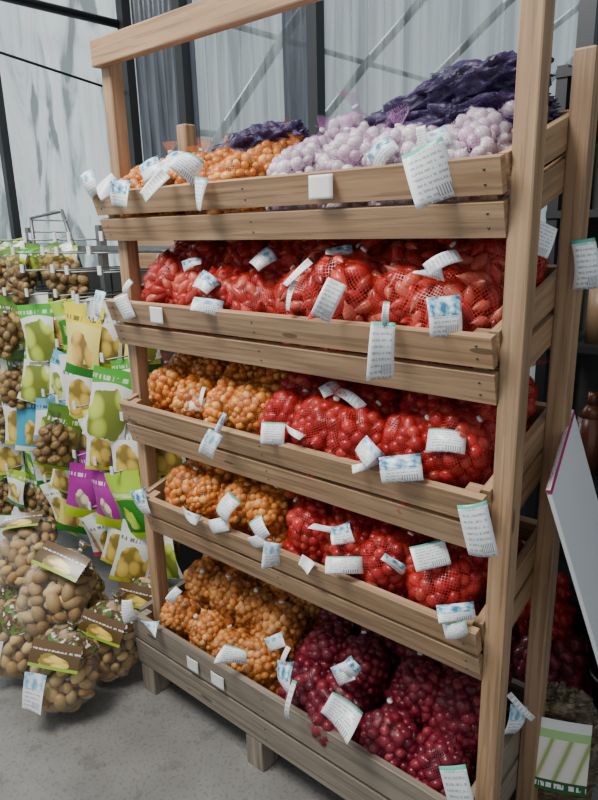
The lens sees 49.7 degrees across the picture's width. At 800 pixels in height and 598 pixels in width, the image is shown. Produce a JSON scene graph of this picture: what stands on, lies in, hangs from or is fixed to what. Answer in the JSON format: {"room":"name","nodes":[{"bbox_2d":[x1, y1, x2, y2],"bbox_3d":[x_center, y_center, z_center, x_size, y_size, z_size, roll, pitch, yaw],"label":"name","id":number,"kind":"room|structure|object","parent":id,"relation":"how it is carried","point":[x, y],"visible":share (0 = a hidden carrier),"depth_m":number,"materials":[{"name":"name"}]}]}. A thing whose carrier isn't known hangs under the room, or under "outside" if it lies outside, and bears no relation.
{"room":"shop","nodes":[
{"label":"shop","id":0,"kind":"room"},
{"bbox_2d":[0,0,119,523],"bbox_3d":[-2.465,-0.628,1.831,0.097,3.400,4.750,11,20,39],"label":"wall","id":1,"kind":"structure","parent":0,"point":[46,116],"depth_m":3.17,"materials":[{"name":"plastic"}]},
{"bbox_2d":[0,511,597,799],"bbox_3d":[-0.383,1.255,1.374,7.000,0.100,6.400,11,20,39],"label":"floor","id":2,"kind":"structure","parent":0,"point":[126,741],"depth_m":1.94,"materials":[{"name":"concrete"}]},
{"bbox_2d":[0,585,31,607],"bbox_3d":[-1.061,0.766,2.443,0.234,0.324,0.158,3,16,15],"label":"bag","id":3,"kind":"object","parent":2,"relation":"on","point":[7,593],"visible":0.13,"depth_m":2.38,"materials":[{"name":"plastic"}]},
{"bbox_2d":[0,510,57,587],"bbox_3d":[-1.032,0.558,2.454,0.258,0.243,0.257,11,20,39],"label":"bag","id":4,"kind":"object","parent":3,"relation":"on","point":[22,531],"visible":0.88,"depth_m":2.42,"materials":[{"name":"beige food"}]},
{"bbox_2d":[0,595,37,678],"bbox_3d":[-0.967,0.821,2.227,0.238,0.315,0.171,-2,15,-3],"label":"bag","id":5,"kind":"object","parent":2,"relation":"on","point":[14,635],"visible":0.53,"depth_m":2.17,"materials":[{"name":"beige food"}]},
{"bbox_2d":[17,540,97,638],"bbox_3d":[-0.827,0.642,2.223,0.250,0.313,0.287,11,20,39],"label":"bag","id":6,"kind":"object","parent":5,"relation":"on","point":[60,582],"visible":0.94,"depth_m":2.17,"materials":[{"name":"beige food"}]},
{"bbox_2d":[22,620,99,714],"bbox_3d":[-0.748,0.854,2.044,0.235,0.315,0.193,-4,15,-8],"label":"bag","id":7,"kind":"object","parent":2,"relation":"on","point":[60,654],"visible":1,"depth_m":2.00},
{"bbox_2d":[74,573,108,631],"bbox_3d":[-0.829,0.763,2.426,0.224,0.324,0.184,11,20,39],"label":"bag","id":8,"kind":"object","parent":2,"relation":"on","point":[96,594],"visible":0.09,"depth_m":2.39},
{"bbox_2d":[0,225,202,582],"bbox_3d":[-0.952,0.058,2.671,1.371,1.500,0.496,11,20,39],"label":"display","id":9,"kind":"object","parent":2,"relation":"on","point":[69,452],"visible":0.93,"depth_m":2.47,"materials":[{"name":"metal"}]},
{"bbox_2d":[29,209,82,280],"bbox_3d":[-1.020,-0.644,2.709,0.375,0.298,0.016,11,20,39],"label":"wire rack","id":10,"kind":"object","parent":9,"relation":"attached to","point":[32,218],"visible":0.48,"depth_m":2.70,"materials":[{"name":"metal"}]},
{"bbox_2d":[77,591,138,681],"bbox_3d":[-0.646,0.808,2.210,0.236,0.328,0.170,4,16,18],"label":"bag","id":11,"kind":"object","parent":2,"relation":"on","point":[102,622],"visible":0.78,"depth_m":2.15,"materials":[{"name":"brown food"}]},
{"bbox_2d":[119,573,170,610],"bbox_3d":[-0.566,0.772,2.394,0.229,0.310,0.159,3,16,16],"label":"bag","id":12,"kind":"object","parent":2,"relation":"on","point":[138,590],"visible":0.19,"depth_m":2.32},
{"bbox_2d":[137,240,173,269],"bbox_3d":[-0.429,0.054,2.762,0.620,1.492,0.050,11,20,39],"label":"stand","id":13,"kind":"object","parent":2,"relation":"on","point":[145,259],"visible":0.08,"depth_m":2.71,"materials":[{"name":"brown wood"}]},
{"bbox_2d":[90,0,597,799],"bbox_3d":[0.042,0.045,1.706,1.233,2.040,0.452,11,20,39],"label":"display rack","id":14,"kind":"object","parent":2,"relation":"on","point":[535,318],"visible":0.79,"depth_m":1.39,"materials":[{"name":"brown wood"}]},
{"bbox_2d":[132,580,524,799],"bbox_3d":[0.046,0.816,1.930,1.190,0.220,0.452,11,20,39],"label":"tray","id":15,"kind":"object","parent":14,"relation":"on","point":[348,770],"depth_m":1.72,"materials":[{"name":"brown wood"}]},
{"bbox_2d":[92,110,568,240],"bbox_3d":[0.000,-0.511,1.551,1.187,0.236,0.392,11,20,39],"label":"tray","id":16,"kind":"object","parent":14,"relation":"on","point":[488,177],"depth_m":1.26,"materials":[{"name":"brown wood"}]},
{"bbox_2d":[105,264,556,404],"bbox_3d":[0.015,-0.224,1.625,1.172,0.230,0.392,11,20,39],"label":"tray","id":17,"kind":"object","parent":14,"relation":"on","point":[481,349],"depth_m":1.35,"materials":[{"name":"brown wood"}]},
{"bbox_2d":[119,393,545,547],"bbox_3d":[0.029,0.066,1.698,1.155,0.230,0.392,11,20,39],"label":"tray","id":18,"kind":"object","parent":14,"relation":"on","point":[432,510],"depth_m":1.43,"materials":[{"name":"brown wood"}]},
{"bbox_2d":[80,125,597,799],"bbox_3d":[-0.056,0.156,1.541,1.316,1.471,0.327,6,17,27],"label":"labels","id":19,"kind":"object","parent":14,"relation":"on","point":[426,167],"visible":0.98,"depth_m":1.34,"materials":[{"name":"white paper"}]},
{"bbox_2d":[146,459,536,679],"bbox_3d":[0.056,0.344,1.756,1.102,0.230,0.392,11,20,39],"label":"tray","id":20,"kind":"object","parent":14,"relation":"on","point":[415,626],"depth_m":1.48,"materials":[{"name":"brown wood"}]},
{"bbox_2d":[211,50,560,152],"bbox_3d":[0.131,-0.641,1.530,0.966,0.196,0.241,11,20,39],"label":"sacks","id":21,"kind":"object","parent":14,"relation":"on","point":[449,93],"visible":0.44,"depth_m":1.28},
{"bbox_2d":[277,607,515,796],"bbox_3d":[0.233,0.770,1.716,0.437,0.421,0.610,-16,21,-42],"label":"bags","id":22,"kind":"object","parent":14,"relation":"on","point":[421,714],"visible":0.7,"depth_m":1.60,"materials":[{"name":"red"}]},
{"bbox_2d":[256,358,548,513],"bbox_3d":[0.207,0.045,1.529,0.663,0.366,0.397,11,20,39],"label":"bags","id":23,"kind":"object","parent":14,"relation":"on","point":[397,421],"visible":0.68,"depth_m":1.39,"materials":[{"name":"red"}]},
{"bbox_2d":[283,492,523,614],"bbox_3d":[0.231,0.303,1.597,0.606,0.377,0.392,11,20,39],"label":"bags","id":24,"kind":"object","parent":14,"relation":"on","point":[463,580],"visible":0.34,"depth_m":1.43,"materials":[{"name":"red"}]},
{"bbox_2d":[264,90,544,209],"bbox_3d":[0.215,-0.526,1.380,0.592,0.305,0.396,11,20,39],"label":"bags","id":25,"kind":"object","parent":14,"relation":"on","point":[348,140],"visible":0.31,"depth_m":1.26,"materials":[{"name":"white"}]},
{"bbox_2d":[510,572,593,697],"bbox_3d":[0.849,0.741,2.086,0.603,0.484,0.421,11,20,39],"label":"sack","id":26,"kind":"object","parent":2,"relation":"on","point":[570,652],"visible":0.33,"depth_m":1.99,"materials":[{"name":"red"}]},
{"bbox_2d":[517,64,597,637],"bbox_3d":[1.138,0.069,1.776,0.900,1.900,0.280,11,20,39],"label":"shelving unit","id":27,"kind":"object","parent":2,"relation":"on","point":[586,370],"visible":0.16,"depth_m":1.99,"materials":[{"name":"metal"}]},
{"bbox_2d":[577,391,597,475],"bbox_3d":[0.880,0.089,1.932,0.070,0.257,0.082,11,20,39],"label":"bottles","id":28,"kind":"object","parent":27,"relation":"on","point":[587,422],"depth_m":1.91},
{"bbox_2d":[584,288,597,344],"bbox_3d":[0.858,-0.244,1.854,0.037,0.158,0.082,11,20,39],"label":"bottles","id":29,"kind":"object","parent":27,"relation":"on","point":[591,330],"depth_m":1.83},
{"bbox_2d":[589,142,597,209],"bbox_3d":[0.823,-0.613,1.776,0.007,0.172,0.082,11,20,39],"label":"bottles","id":30,"kind":"object","parent":27,"relation":"on","point":[596,145],"depth_m":1.78},
{"bbox_2d":[534,681,597,799],"bbox_3d":[0.655,0.895,1.621,0.184,0.419,0.122,3,16,17],"label":"bag","id":31,"kind":"object","parent":2,"relation":"on","point":[567,757],"visible":0.82,"depth_m":1.56,"materials":[{"name":"plastic"}]},
{"bbox_2d":[545,410,597,663],"bbox_3d":[0.729,0.566,1.480,0.588,1.089,0.227,-5,16,-12],"label":"sign board","id":32,"kind":"object","parent":2,"relation":"on","point":[570,490],"visible":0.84,"depth_m":1.32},
{"bbox_2d":[588,641,597,711],"bbox_3d":[0.975,0.775,1.884,0.236,0.490,0.236,11,20,39],"label":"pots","id":33,"kind":"object","parent":2,"relation":"on","point":[592,663],"visible":0.43,"depth_m":1.91,"materials":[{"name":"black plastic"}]},
{"bbox_2d":[0,0,597,238],"bbox_3d":[-0.390,-0.205,0.072,5.400,3.400,4.725,11,20,39],"label":"frame","id":34,"kind":"object","parent":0,"point":[587,26],"visible":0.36,"depth_m":2.95,"materials":[{"name":"metal"}]},
{"bbox_2d":[130,0,546,518],"bbox_3d":[1.168,-0.716,1.804,5.400,3.400,0.066,11,20,39],"label":"wall","id":35,"kind":"structure","parent":0,"point":[155,71],"depth_m":3.17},
{"bbox_2d":[200,0,578,152],"bbox_3d":[3.826,-2.251,4.127,9.040,2.652,5.460,11,20,39],"label":"diagonal brace","id":36,"kind":"object","parent":35,"relation":"attached to","point":[277,46],"visible":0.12,"depth_m":4.72,"materials":[{"name":"metal"}]},
{"label":"outside","id":37,"kind":"structure","parent":0,"visible":0},
{"bbox_2d":[530,364,548,389],"bbox_3d":[3.960,0.336,4.908,26.000,0.100,16.000,11,20,39],"label":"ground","id":38,"kind":"structure","parent":37,"point":[532,369],"depth_m":7.24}
]}

